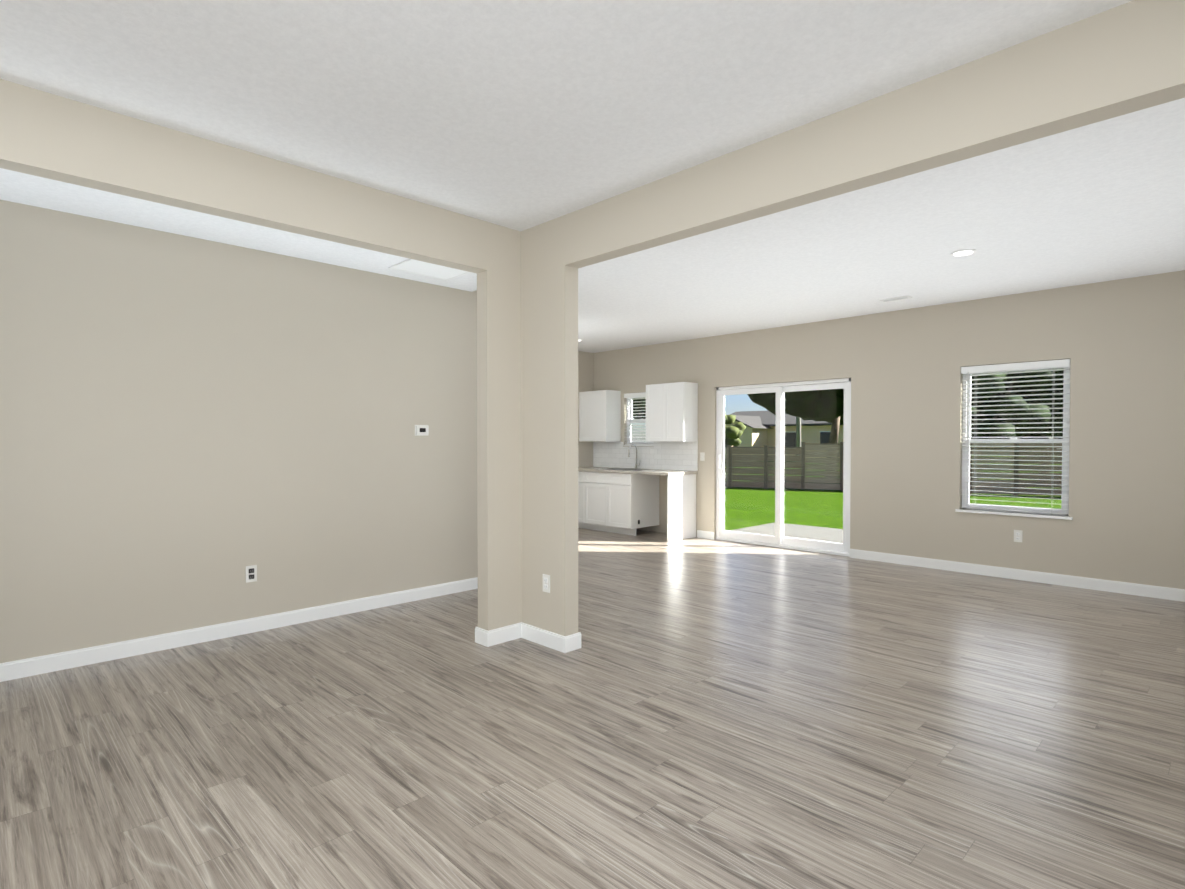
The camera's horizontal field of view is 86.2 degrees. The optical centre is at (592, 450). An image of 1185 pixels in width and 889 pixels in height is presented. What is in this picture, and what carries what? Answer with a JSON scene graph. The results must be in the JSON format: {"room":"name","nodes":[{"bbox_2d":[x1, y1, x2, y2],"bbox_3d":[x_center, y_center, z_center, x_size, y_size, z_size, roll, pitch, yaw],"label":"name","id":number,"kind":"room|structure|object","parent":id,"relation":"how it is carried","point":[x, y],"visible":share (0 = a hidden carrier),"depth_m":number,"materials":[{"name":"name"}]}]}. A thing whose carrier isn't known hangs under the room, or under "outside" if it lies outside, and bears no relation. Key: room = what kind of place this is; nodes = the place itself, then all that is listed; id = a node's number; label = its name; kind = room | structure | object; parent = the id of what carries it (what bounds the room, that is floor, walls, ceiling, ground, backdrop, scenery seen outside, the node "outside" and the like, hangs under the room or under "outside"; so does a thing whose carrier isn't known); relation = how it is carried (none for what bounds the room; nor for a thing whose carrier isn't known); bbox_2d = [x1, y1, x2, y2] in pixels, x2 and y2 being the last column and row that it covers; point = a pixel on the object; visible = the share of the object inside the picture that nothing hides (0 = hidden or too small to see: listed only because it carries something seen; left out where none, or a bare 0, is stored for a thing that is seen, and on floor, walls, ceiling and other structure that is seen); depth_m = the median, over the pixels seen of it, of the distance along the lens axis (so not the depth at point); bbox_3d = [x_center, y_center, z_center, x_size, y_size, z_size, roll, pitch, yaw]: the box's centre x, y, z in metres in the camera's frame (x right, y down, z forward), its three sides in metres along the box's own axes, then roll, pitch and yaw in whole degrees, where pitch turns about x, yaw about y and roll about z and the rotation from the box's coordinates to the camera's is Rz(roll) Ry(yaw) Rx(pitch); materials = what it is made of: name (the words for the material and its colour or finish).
{"room":"empty living room","nodes":[
{"label":"empty living room","id":0,"kind":"room"},
{"bbox_2d":[0,200,477,662],"bbox_3d":[-2.858,-0.100,3.984,5.800,2.740,0.115,-1,1,-45],"label":"wall","id":1,"kind":"structure","parent":0,"point":[190,428],"depth_m":4.21,"materials":[{"name":"beige paint"}]},
{"bbox_2d":[0,577,477,681],"bbox_3d":[-2.797,1.220,3.974,5.784,0.100,0.014,-1,1,-45],"label":"baseboard","id":2,"kind":"structure","parent":1,"relation":"attached to","point":[22,668],"depth_m":4.22,"materials":[{"name":"white wood"}]},
{"bbox_2d":[246,565,256,582],"bbox_3d":[-2.368,0.855,4.396,0.070,0.114,0.009,-1,1,-45],"label":"outlet","id":3,"kind":"object","parent":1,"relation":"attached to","point":[251,573],"visible":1,"depth_m":4.39,"materials":[{"name":"white plastic"}]},
{"bbox_2d":[415,425,428,435],"bbox_3d":[-1.426,-0.170,5.300,0.124,0.090,0.026,-1,1,-45],"label":"thermostat","id":4,"kind":"object","parent":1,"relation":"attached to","point":[421,430],"visible":1,"depth_m":5.29,"materials":[{"name":"white plastic"}]},
{"bbox_2d":[0,79,521,630],"bbox_3d":[-2.188,-0.080,2.677,4.915,2.740,0.115,-1,1,-45],"label":"wall","id":5,"kind":"structure","parent":0,"point":[52,137],"depth_m":3.40,"materials":[{"name":"beige paint"}]},
{"bbox_2d":[475,624,515,645],"bbox_3d":[-0.630,1.215,4.311,0.380,0.100,0.039,-1,1,-45],"label":"baseboard","id":6,"kind":"structure","parent":5,"relation":"attached to","point":[484,637],"depth_m":4.16,"materials":[{"name":"white wood"}]},
{"bbox_2d":[578,351,593,466],"bbox_3d":[-1.258,-0.178,8.997,3.755,2.740,0.115,-1,1,-45],"label":"wall","id":7,"kind":"structure","parent":0,"point":[585,360],"depth_m":10.04,"materials":[{"name":"beige paint"}]},
{"bbox_2d":[0,528,1184,888],"bbox_3d":[-0.278,1.331,3.903,9.555,0.120,8.770,-1,1,-45],"label":"floor","id":8,"kind":"structure","parent":0,"point":[704,714],"depth_m":2.79,"materials":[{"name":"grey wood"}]},
{"bbox_2d":[578,467,585,528],"bbox_3d":[-0.048,0.520,9.812,0.617,1.316,0.435,-1,1,-45],"label":"base cabinet","id":9,"kind":"object","parent":8,"relation":"on","point":[581,470],"depth_m":9.50,"materials":[{"name":"white wood"}]},
{"bbox_2d":[586,442,629,534],"bbox_3d":[0.418,0.527,9.340,0.617,1.316,0.963,-1,1,-45],"label":"base cabinet","id":10,"kind":"object","parent":8,"relation":"on","point":[621,496],"depth_m":9.24,"materials":[{"name":"white wood"}]},
{"bbox_2d":[630,442,697,541],"bbox_3d":[0.987,0.536,8.765,0.617,1.316,0.693,-1,1,-45],"label":"base cabinet","id":11,"kind":"object","parent":8,"relation":"on","point":[671,458],"depth_m":8.86,"materials":[{"name":"white wood"}]},
{"bbox_2d":[586,470,669,477],"bbox_3d":[0.505,0.294,9.231,0.642,0.040,2.035,-1,1,-45],"label":"countertop","id":12,"kind":"structure","parent":11,"relation":"on","point":[587,471],"depth_m":8.71,"materials":[{"name":"beige stone"}]},
{"bbox_2d":[0,0,1184,352],"bbox_3d":[-0.278,-1.488,3.859,9.555,0.200,8.770,-1,1,-45],"label":"ceiling","id":13,"kind":"structure","parent":0,"point":[520,114],"depth_m":2.85,"materials":[{"name":"white paint"}]},
{"bbox_2d":[388,259,471,280],"bbox_3d":[-1.183,-1.398,4.829,0.520,0.009,0.550,-1,1,-45],"label":"ceiling vent","id":14,"kind":"object","parent":13,"relation":"in","point":[413,266],"visible":0.69,"depth_m":4.88,"materials":[{"name":"white"}]},
{"bbox_2d":[879,296,911,302],"bbox_3d":[2.998,-1.500,6.268,0.110,0.009,0.280,-1,1,-45],"label":"ceiling vent","id":15,"kind":"object","parent":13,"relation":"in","point":[895,299],"visible":1,"depth_m":6.26,"materials":[{"name":"white"}]},
{"bbox_2d":[950,249,975,255],"bbox_3d":[2.767,-1.476,4.727,0.170,0.010,0.170,-1,1,-45],"label":"recessed light","id":16,"kind":"object","parent":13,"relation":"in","point":[962,252],"visible":0.96,"depth_m":4.70,"materials":[{"name":"white plastic"}]},
{"bbox_2d":[632,398,645,418],"bbox_3d":[3.205,-1.958,29.122,6.032,6.178,5.375,-1,1,-45],"label":"tree","id":17,"kind":"object","parent":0,"point":[638,408],"depth_m":29.05,"materials":[{"name":"green plant"}]},
{"bbox_2d":[725,415,745,445],"bbox_3d":[7.893,-0.574,38.194,2.585,3.528,2.889,-1,1,-45],"label":"tree","id":18,"kind":"object","parent":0,"point":[734,430],"depth_m":37.25,"materials":[{"name":"green plant"}]},
{"bbox_2d":[747,389,844,470],"bbox_3d":[9.862,-2.762,25.064,7.763,7.946,7.511,-1,1,-45],"label":"tree","id":19,"kind":"object","parent":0,"point":[805,409],"depth_m":23.91,"materials":[{"name":"green plant"}]},
{"bbox_2d":[521,0,1184,635],"bbox_3d":[1.171,-0.080,2.694,0.115,2.740,4.815,-1,1,-45],"label":"wall","id":20,"kind":"structure","parent":0,"point":[1119,60],"depth_m":2.87,"materials":[{"name":"beige paint"}]},
{"bbox_2d":[516,622,575,652],"bbox_3d":[-0.317,1.218,4.148,0.044,0.100,0.454,-1,1,-45],"label":"baseboard","id":21,"kind":"structure","parent":20,"relation":"attached to","point":[564,644],"depth_m":4.10,"materials":[{"name":"white wood"}]},
{"bbox_2d":[543,574,549,592],"bbox_3d":[-0.301,0.861,4.109,0.009,0.114,0.070,-1,1,-45],"label":"outlet","id":22,"kind":"object","parent":20,"relation":"attached to","point":[546,583],"visible":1,"depth_m":4.10,"materials":[{"name":"white plastic"}]},
{"bbox_2d":[575,632,580,649],"bbox_3d":[-0.289,1.216,4.265,0.039,0.100,0.583,-1,1,-45],"label":"baseboard","id":23,"kind":"structure","parent":20,"relation":"attached to","point":[578,635],"depth_m":4.05,"materials":[{"name":"white wood"}]},
{"bbox_2d":[594,270,1184,588],"bbox_3d":[3.110,-0.149,7.149,0.140,2.740,8.655,-1,1,-45],"label":"wall","id":24,"kind":"structure","parent":0,"point":[1120,344],"depth_m":6.29,"materials":[{"name":"beige paint"}]},
{"bbox_2d":[579,390,620,441],"bbox_3d":[0.112,-0.531,9.844,0.322,0.780,0.592,-1,1,-45],"label":"upper cabinet","id":25,"kind":"object","parent":24,"relation":"attached to","point":[599,415],"visible":1,"depth_m":9.68,"materials":[{"name":"white wood"}]},
{"bbox_2d":[624,392,653,446],"bbox_3d":[0.734,-0.469,9.538,0.145,0.809,0.594,-1,1,-45],"label":"kitchen window","id":26,"kind":"structure","parent":24,"relation":"in","point":[629,402],"depth_m":9.59,"materials":[{"name":"white plastic"}]},
{"bbox_2d":[646,382,697,441],"bbox_3d":[1.100,-0.528,8.844,0.322,0.805,0.670,-1,1,-45],"label":"upper cabinet","id":27,"kind":"object","parent":24,"relation":"attached to","point":[671,412],"visible":1,"depth_m":8.67,"materials":[{"name":"white wood"}]},
{"bbox_2d":[700,452,704,460],"bbox_3d":[1.502,0.081,8.671,0.013,0.114,0.070,-1,1,-45],"label":"light switch","id":28,"kind":"object","parent":24,"relation":"in","point":[702,456],"depth_m":8.67,"materials":[{"name":"white plastic"}]},
{"bbox_2d":[697,530,713,539],"bbox_3d":[1.543,1.148,8.645,0.014,0.100,0.273,-1,1,-45],"label":"baseboard","id":29,"kind":"structure","parent":24,"relation":"attached to","point":[700,534],"depth_m":8.64,"materials":[{"name":"white wood"}]},
{"bbox_2d":[850,549,1184,601],"bbox_3d":[4.471,1.194,5.684,0.014,0.100,4.358,-1,1,-45],"label":"baseboard","id":30,"kind":"structure","parent":24,"relation":"attached to","point":[1160,592],"depth_m":6.00,"materials":[{"name":"white wood"}]},
{"bbox_2d":[971,385,1054,456],"bbox_3d":[34.965,-4.613,50.578,11.431,11.422,12.303,-1,1,-45],"label":"tree","id":31,"kind":"object","parent":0,"point":[981,408],"depth_m":52.06,"materials":[{"name":"green plant"}]},
{"bbox_2d":[971,369,1056,478],"bbox_3d":[12.363,-1.689,20.425,4.471,5.909,4.317,-1,1,-45],"label":"tree","id":32,"kind":"object","parent":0,"point":[1012,407],"depth_m":18.78,"materials":[{"name":"green plant"}]},
{"bbox_2d":[986,368,1063,472],"bbox_3d":[15.105,-1.787,21.034,4.942,6.085,4.780,-1,1,-45],"label":"tree","id":33,"kind":"object","parent":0,"point":[1055,410],"depth_m":19.44,"materials":[{"name":"green plant"}]},
{"bbox_3d":[0.530,-0.084,2.964,9.415,2.740,6.330,-1,1,-45],"label":"wall","id":34,"kind":"structure","parent":0,"visible":0},
{"bbox_2d":[716,378,850,556],"bbox_3d":[2.339,0.182,7.925,0.144,2.050,1.843,-1,1,-45],"label":"sliding patio door","id":35,"kind":"structure","parent":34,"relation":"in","point":[779,539],"depth_m":7.90,"materials":[{"name":"white plastic"}]},
{"bbox_2d":[955,359,1072,519],"bbox_3d":[4.085,-0.110,6.147,0.156,1.471,0.958,-1,1,-45],"label":"window","id":36,"kind":"structure","parent":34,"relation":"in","point":[967,440],"depth_m":6.11,"materials":[{"name":"white plastic"}]},
{"bbox_2d":[1014,530,1022,541],"bbox_3d":[4.083,0.820,6.075,0.009,0.114,0.070,-1,1,-45],"label":"outlet","id":37,"kind":"object","parent":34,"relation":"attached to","point":[1018,535],"visible":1,"depth_m":6.07,"materials":[{"name":"white plastic"}]},
{"label":"outside","id":38,"kind":"structure","parent":0,"visible":0},
{"bbox_2d":[725,410,843,457],"bbox_3d":[16.665,-1.386,47.942,11.100,4.850,14.900,-1,1,-45],"label":"house","id":39,"kind":"structure","parent":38,"point":[806,429],"depth_m":46.23,"materials":[{"name":"paint"}]},
{"bbox_2d":[730,523,843,543],"bbox_3d":[4.571,1.338,7.510,2.396,0.155,6.638,-1,1,-45],"label":"patio slab","id":40,"kind":"object","parent":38,"point":[799,533],"depth_m":9.62,"materials":[{"name":"concrete"}]},
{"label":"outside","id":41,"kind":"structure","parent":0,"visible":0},
{"bbox_2d":[724,456,1061,530],"bbox_3d":[36.842,0.667,62.302,125.359,0.300,150.000,-1,1,-45],"label":"ground","id":42,"kind":"structure","parent":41,"point":[735,521],"depth_m":14.98,"materials":[{"name":"green plant"}]},
{"bbox_2d":[796,417,800,461],"bbox_3d":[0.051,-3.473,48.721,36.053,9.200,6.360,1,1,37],"label":"utility pole","id":43,"kind":"object","parent":42,"relation":"on","point":[798,432],"depth_m":36.13,"materials":[{"name":"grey wood"}]},
{"bbox_2d":[636,438,1062,495],"bbox_3d":[8.965,0.202,18.252,38.630,1.995,0.160,0,1,22],"label":"fence","id":44,"kind":"object","parent":42,"relation":"on","point":[768,473],"depth_m":18.95,"materials":[{"name":"grey wood"}]}
]}

